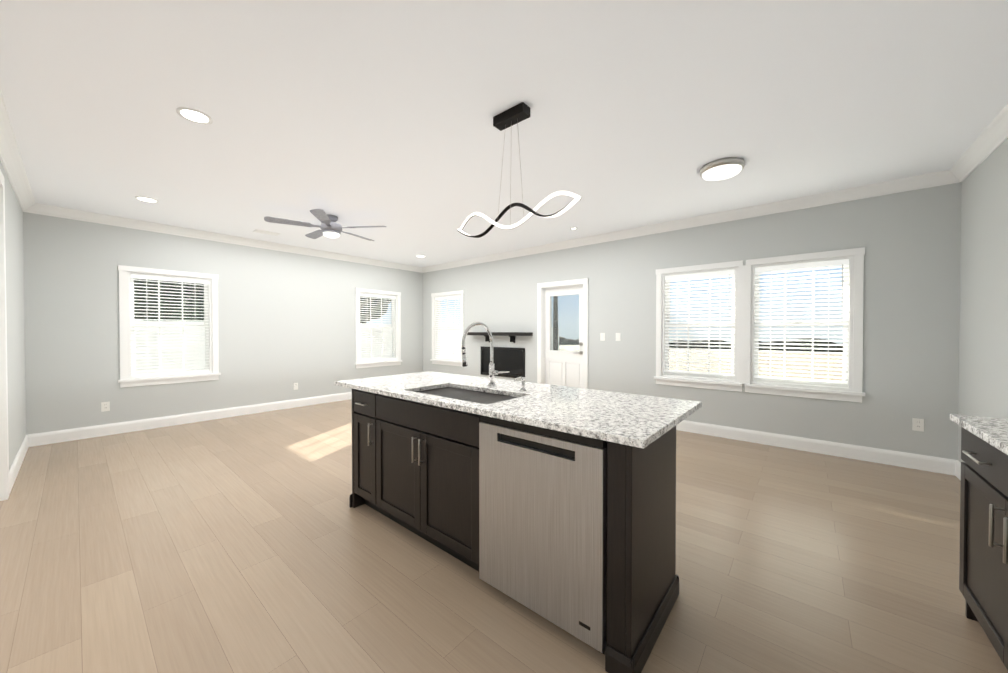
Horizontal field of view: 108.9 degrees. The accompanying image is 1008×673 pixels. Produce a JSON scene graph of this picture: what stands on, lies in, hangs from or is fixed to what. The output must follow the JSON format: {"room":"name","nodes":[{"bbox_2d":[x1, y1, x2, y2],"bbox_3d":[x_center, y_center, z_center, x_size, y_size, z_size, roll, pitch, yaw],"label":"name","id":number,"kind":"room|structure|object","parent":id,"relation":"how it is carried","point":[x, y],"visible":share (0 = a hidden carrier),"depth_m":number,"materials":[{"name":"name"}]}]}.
{"room":"kitchen","nodes":[
{"label":"kitchen","id":0,"kind":"room"},
{"bbox_2d":[0,161,25,469],"bbox_3d":[-4.690,-0.107,3.318,1.960,2.740,0.220,1,1,40],"label":"wall","id":1,"kind":"structure","parent":0,"point":[15,323],"depth_m":3.38,"materials":[{"name":"grey paint"}]},
{"bbox_2d":[0,170,8,500],"bbox_3d":[-1.743,0.040,0.850,5.870,2.500,0.250,1,1,40],"label":"trim","id":2,"kind":"structure","parent":1,"relation":"attached to","point":[4,468],"depth_m":2.77,"materials":[{"name":"white wood"}]},
{"bbox_2d":[0,90,39,213],"bbox_3d":[-2.403,-1.406,1.587,7.670,0.105,0.090,1,1,40],"label":"crown molding","id":3,"kind":"structure","parent":1,"relation":"attached to","point":[10,156],"depth_m":2.99,"materials":[{"name":"white wood"}]},
{"bbox_2d":[9,434,32,493],"bbox_3d":[-4.633,1.191,3.439,1.870,0.140,0.016,1,1,40],"label":"baseboard","id":4,"kind":"structure","parent":1,"relation":"attached to","point":[27,442],"depth_m":3.39,"materials":[{"name":"white wood"}]},
{"bbox_2d":[23,212,422,434],"bbox_3d":[-3.692,-0.139,6.155,0.160,2.740,5.850,1,1,40],"label":"wall","id":5,"kind":"structure","parent":0,"point":[286,320],"depth_m":5.18,"materials":[{"name":"grey paint"}]},
{"bbox_2d":[101,402,109,411],"bbox_3d":[-4.980,0.890,4.500,0.008,0.116,0.072,1,1,40],"label":"electrical outlet","id":6,"kind":"object","parent":5,"relation":"attached to","point":[105,406],"visible":1,"depth_m":4.50,"materials":[{"name":"white plastic"}]},
{"bbox_2d":[118,265,220,387],"bbox_3d":[-4.619,-0.118,5.008,0.195,1.560,1.044,1,1,40],"label":"window","id":7,"kind":"structure","parent":5,"relation":"in","point":[129,375],"depth_m":4.94,"materials":[{"name":"white plastic"}]},
{"bbox_2d":[33,392,351,445],"bbox_3d":[-3.605,1.161,6.136,0.016,0.140,5.470,1,1,40],"label":"baseboard","id":8,"kind":"structure","parent":5,"relation":"attached to","point":[44,438],"depth_m":4.96,"materials":[{"name":"white wood"}]},
{"bbox_2d":[40,204,419,271],"bbox_3d":[-3.577,-1.456,6.083,0.090,0.105,5.250,1,1,40],"label":"crown molding","id":9,"kind":"structure","parent":5,"relation":"attached to","point":[49,210],"depth_m":5.14,"materials":[{"name":"white wood"}]},
{"bbox_2d":[293,383,297,389],"bbox_3d":[-3.572,0.871,6.177,0.008,0.116,0.072,1,1,40],"label":"electrical outlet","id":10,"kind":"object","parent":5,"relation":"attached to","point":[295,386],"visible":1,"depth_m":6.17,"materials":[{"name":"white plastic"}]},
{"bbox_2d":[355,288,401,367],"bbox_3d":[-2.600,-0.145,7.413,0.195,1.560,1.044,1,1,40],"label":"window","id":11,"kind":"structure","parent":5,"relation":"in","point":[395,327],"depth_m":7.40,"materials":[{"name":"white plastic"}]},
{"bbox_2d":[0,399,1007,672],"bbox_3d":[-1.645,1.332,2.450,8.080,0.120,8.920,1,1,40],"label":"floor","id":12,"kind":"structure","parent":0,"point":[250,543],"depth_m":1.96,"materials":[{"name":"brown wood"}]},
{"bbox_2d":[346,386,365,507],"bbox_3d":[-0.788,0.826,2.755,0.393,0.885,0.602,1,1,40],"label":"base cabinet","id":13,"kind":"object","parent":12,"relation":"on","point":[357,498],"depth_m":2.61,"materials":[{"name":"black wood"}]},
{"bbox_2d":[366,390,465,563],"bbox_3d":[-0.339,0.831,2.369,1.044,0.885,0.587,1,1,40],"label":"base cabinet","id":14,"kind":"object","parent":12,"relation":"on","point":[416,451],"depth_m":2.14,"materials":[{"name":"black wood"}]},
{"bbox_2d":[466,410,677,672],"bbox_3d":[0.335,0.837,1.812,0.833,0.885,0.602,1,1,40],"label":"base cabinet","id":15,"kind":"object","parent":12,"relation":"on","point":[555,505],"depth_m":1.51,"materials":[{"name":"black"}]},
{"bbox_2d":[334,374,681,449],"bbox_3d":[-0.248,0.375,2.222,2.360,0.030,0.505,1,1,40],"label":"countertop","id":16,"kind":"structure","parent":15,"relation":"on","point":[643,428],"depth_m":1.73,"materials":[{"name":"white stone"}]},
{"bbox_2d":[422,386,521,401],"bbox_3d":[-0.252,0.488,2.296,0.768,0.222,0.408,1,1,40],"label":"sink","id":17,"kind":"object","parent":16,"relation":"in","point":[468,392],"depth_m":2.39,"materials":[{"name":"grey metal"}]},
{"bbox_2d":[514,376,525,389],"bbox_3d":[0.103,0.312,2.328,0.044,0.094,0.116,1,1,40],"label":"soap dispenser","id":18,"kind":"object","parent":16,"relation":"on","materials":[{"name":"silver metal"}]},
{"bbox_2d":[479,415,606,654],"bbox_3d":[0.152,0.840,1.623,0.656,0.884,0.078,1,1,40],"label":"dishwasher","id":19,"kind":"object","parent":15,"relation":"in","point":[543,488],"depth_m":1.54,"materials":[{"name":"silver metal"}]},
{"bbox_2d":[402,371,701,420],"bbox_3d":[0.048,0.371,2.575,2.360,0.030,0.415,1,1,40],"label":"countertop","id":20,"kind":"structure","parent":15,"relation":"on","point":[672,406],"depth_m":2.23,"materials":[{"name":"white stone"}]},
{"bbox_2d":[950,414,1007,669],"bbox_3d":[1.957,0.780,1.125,0.541,1.015,1.048,1,1,40],"label":"base cabinet","id":21,"kind":"object","parent":12,"relation":"on","point":[983,574],"visible":1,"depth_m":1.43,"materials":[{"name":"black wood"}]},
{"bbox_2d":[950,414,1007,454],"bbox_3d":[1.960,0.337,1.118,0.534,0.130,1.047,1,1,40],"label":"countertop","id":22,"kind":"structure","parent":21,"relation":"on","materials":[{"name":"stone"}]},
{"bbox_2d":[0,0,1007,266],"bbox_3d":[-1.645,-1.527,2.418,8.080,0.120,8.920,1,1,40],"label":"ceiling","id":23,"kind":"structure","parent":0,"point":[384,112],"depth_m":2.31,"materials":[{"name":"white paint"}]},
{"bbox_2d":[135,196,158,202],"bbox_3d":[-3.892,-1.480,3.926,0.186,0.008,0.186,1,1,40],"label":"recessed light","id":24,"kind":"object","parent":23,"relation":"in","point":[146,199],"visible":0.98,"depth_m":3.92,"materials":[{"name":"white plastic"}]},
{"bbox_2d":[176,107,212,124],"bbox_3d":[-2.063,-1.463,2.404,0.186,0.008,0.186,1,1,40],"label":"recessed light","id":25,"kind":"object","parent":23,"relation":"in","point":[194,115],"visible":1,"depth_m":2.40,"materials":[{"name":"white plastic"}]},
{"bbox_2d":[253,229,279,235],"bbox_3d":[-3.446,-1.494,5.235,0.160,0.009,0.300,1,1,40],"label":"ceiling vent","id":26,"kind":"object","parent":23,"relation":"in","point":[266,232],"visible":1,"depth_m":5.21,"materials":[{"name":"white metal"}]},
{"bbox_2d":[264,209,385,240],"bbox_3d":[-2.202,-1.358,4.550,1.299,0.267,1.350,1,1,40],"label":"ceiling fan","id":27,"kind":"object","parent":23,"relation":"hanging from","point":[329,227],"visible":1,"depth_m":4.41,"materials":[{"name":"silver metal"}]},
{"bbox_2d":[493,102,529,130],"bbox_3d":[0.070,-1.407,2.350,0.298,0.117,0.081,1,1,40],"label":"ceiling canopy","id":28,"kind":"object","parent":23,"relation":"hanging from","point":[516,114],"depth_m":2.34,"materials":[{"name":"brown metal"}]},
{"bbox_2d":[457,186,581,237],"bbox_3d":[0.070,-0.822,2.356,1.009,0.282,0.081,1,1,40],"label":"pendant light","id":29,"kind":"object","parent":23,"relation":"hanging from","point":[532,211],"depth_m":2.32,"materials":[{"name":"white metal"}]},
{"bbox_2d":[699,157,744,180],"bbox_3d":[1.897,-1.434,3.140,0.340,0.082,0.340,1,1,40],"label":"flush ceiling light","id":30,"kind":"object","parent":23,"relation":"attached to","point":[722,169],"visible":1,"depth_m":3.06,"materials":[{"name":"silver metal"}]},
{"bbox_2d":[423,182,961,459],"bbox_3d":[1.232,-0.134,5.737,7.920,2.740,0.160,1,1,40],"label":"wall","id":31,"kind":"structure","parent":0,"point":[910,241],"depth_m":3.95,"materials":[{"name":"grey paint"}]},
{"bbox_2d":[430,290,463,366],"bbox_3d":[-1.175,-0.148,7.722,1.044,1.560,0.195,1,1,40],"label":"window","id":32,"kind":"structure","parent":31,"relation":"in","point":[437,357],"depth_m":7.74,"materials":[{"name":"white plastic"}]},
{"bbox_2d":[467,332,532,342],"bbox_3d":[-0.120,0.038,6.648,1.460,0.195,0.184,1,1,40],"label":"mantel shelf","id":33,"kind":"object","parent":31,"relation":"attached to","point":[511,335],"visible":0.85,"depth_m":6.46,"materials":[{"name":"black wood"}]},
{"bbox_2d":[481,346,524,378],"bbox_3d":[0.006,0.489,6.756,1.076,0.546,0.162,1,1,40],"label":"electric fireplace","id":34,"kind":"object","parent":31,"relation":"attached to","point":[511,360],"visible":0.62,"depth_m":6.65,"materials":[{"name":"black"}]},
{"bbox_2d":[537,278,587,388],"bbox_3d":[0.986,0.173,5.930,0.944,2.122,0.176,1,1,40],"label":"door frame","id":35,"kind":"structure","parent":31,"relation":"attached to","point":[542,288],"depth_m":6.05,"materials":[{"name":"white painted wood"}]},
{"bbox_2d":[545,286,582,387],"bbox_3d":[0.985,0.213,5.937,0.764,2.012,0.109,1,1,40],"label":"door","id":36,"kind":"structure","parent":31,"relation":"in","point":[564,368],"depth_m":5.95,"materials":[{"name":"white wood"}]},
{"bbox_2d":[600,333,604,340],"bbox_3d":[1.483,0.019,5.416,0.072,0.116,0.010,1,1,40],"label":"switch plate","id":37,"kind":"object","parent":31,"relation":"attached to","point":[602,336],"visible":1,"depth_m":5.42,"materials":[{"name":"white plastic"}]},
{"bbox_2d":[616,333,620,340],"bbox_3d":[1.667,0.021,5.261,0.072,0.116,0.010,1,1,40],"label":"switch plate","id":38,"kind":"object","parent":31,"relation":"attached to","point":[618,336],"visible":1,"depth_m":5.26,"materials":[{"name":"white plastic"}]},
{"bbox_2d":[420,170,947,272],"bbox_3d":[1.056,-1.451,5.707,7.670,0.105,0.090,1,1,40],"label":"crown molding","id":39,"kind":"structure","parent":31,"relation":"attached to","point":[934,179],"depth_m":4.26,"materials":[{"name":"white wood"}]},
{"bbox_2d":[654,260,742,391],"bbox_3d":[2.487,-0.114,4.648,1.007,1.560,0.195,1,1,40],"label":"window","id":40,"kind":"structure","parent":31,"relation":"in","point":[719,380],"depth_m":4.59,"materials":[{"name":"white plastic"}]},
{"bbox_2d":[742,247,864,402],"bbox_3d":[3.269,-0.107,3.991,1.038,1.560,0.195,1,1,40],"label":"window","id":41,"kind":"structure","parent":31,"relation":"in","point":[849,386],"depth_m":3.93,"materials":[{"name":"white plastic"}]},
{"bbox_2d":[676,420,953,474],"bbox_3d":[2.694,1.181,4.409,3.635,0.140,0.016,1,1,40],"label":"baseboard","id":42,"kind":"structure","parent":31,"relation":"attached to","point":[919,462],"depth_m":3.79,"materials":[{"name":"white wood"}]},
{"bbox_2d":[912,418,923,431],"bbox_3d":[3.904,0.842,3.394,0.072,0.116,0.008,1,1,40],"label":"electrical outlet","id":43,"kind":"object","parent":31,"relation":"attached to","point":[917,424],"visible":1,"depth_m":3.39,"materials":[{"name":"white plastic"}]},
{"bbox_2d":[958,138,1007,461],"bbox_3d":[1.336,-0.069,-0.173,0.160,2.740,8.760,1,1,40],"label":"wall","id":44,"kind":"structure","parent":0,"point":[983,362],"depth_m":2.78,"materials":[{"name":"grey paint"}]},
{"bbox_2d":[953,460,960,480],"bbox_3d":[3.279,1.204,2.293,0.016,0.140,2.425,1,1,40],"label":"baseboard","id":45,"kind":"structure","parent":44,"relation":"attached to","point":[956,464],"depth_m":3.21,"materials":[{"name":"white wood"}]},
{"bbox_2d":[944,104,1007,184],"bbox_3d":[1.292,-1.387,-0.046,0.090,0.105,8.600,1,1,40],"label":"crown molding","id":46,"kind":"structure","parent":44,"relation":"attached to","point":[990,139],"depth_m":2.72,"materials":[{"name":"white wood"}]},
{"label":"outside","id":47,"kind":"structure","parent":0,"visible":0},
{"bbox_2d":[559,345,842,380],"bbox_3d":[-10.425,1.804,-4.864,150.000,0.300,99.100,1,1,40],"label":"ground","id":48,"kind":"structure","parent":47,"point":[786,361],"depth_m":17.99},
{"bbox_2d":[134,279,203,320],"bbox_3d":[-9.953,-0.816,11.461,3.740,4.575,3.990,1,1,40],"label":"tree","id":49,"kind":"object","parent":48,"relation":"on","point":[176,315],"depth_m":10.11,"materials":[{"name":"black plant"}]},
{"bbox_2d":[134,320,558,371],"bbox_3d":[-6.307,0.547,8.336,0.130,1.920,28.765,1,1,40],"label":"fence","id":50,"kind":"object","parent":48,"relation":"on","point":[197,361],"depth_m":7.69,"materials":[{"name":"white plastic"}]},
{"bbox_2d":[360,296,390,322],"bbox_3d":[-6.609,-1.154,16.497,3.699,5.140,3.616,1,1,40],"label":"tree","id":51,"kind":"object","parent":48,"relation":"on","point":[377,309],"depth_m":15.26,"materials":[{"name":"black plant"}]},
{"bbox_2d":[553,296,557,349],"bbox_3d":[2.829,-2.383,10.745,3.244,7.733,3.578,1,1,40],"label":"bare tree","id":52,"kind":"object","parent":48,"relation":"on","point":[555,312],"depth_m":10.97,"materials":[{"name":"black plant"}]},
{"bbox_2d":[559,337,842,351],"bbox_3d":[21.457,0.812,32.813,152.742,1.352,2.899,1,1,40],"label":"tree","id":53,"kind":"object","parent":48,"relation":"on","point":[561,339],"depth_m":31.13,"materials":[{"name":"grey"}]}
]}

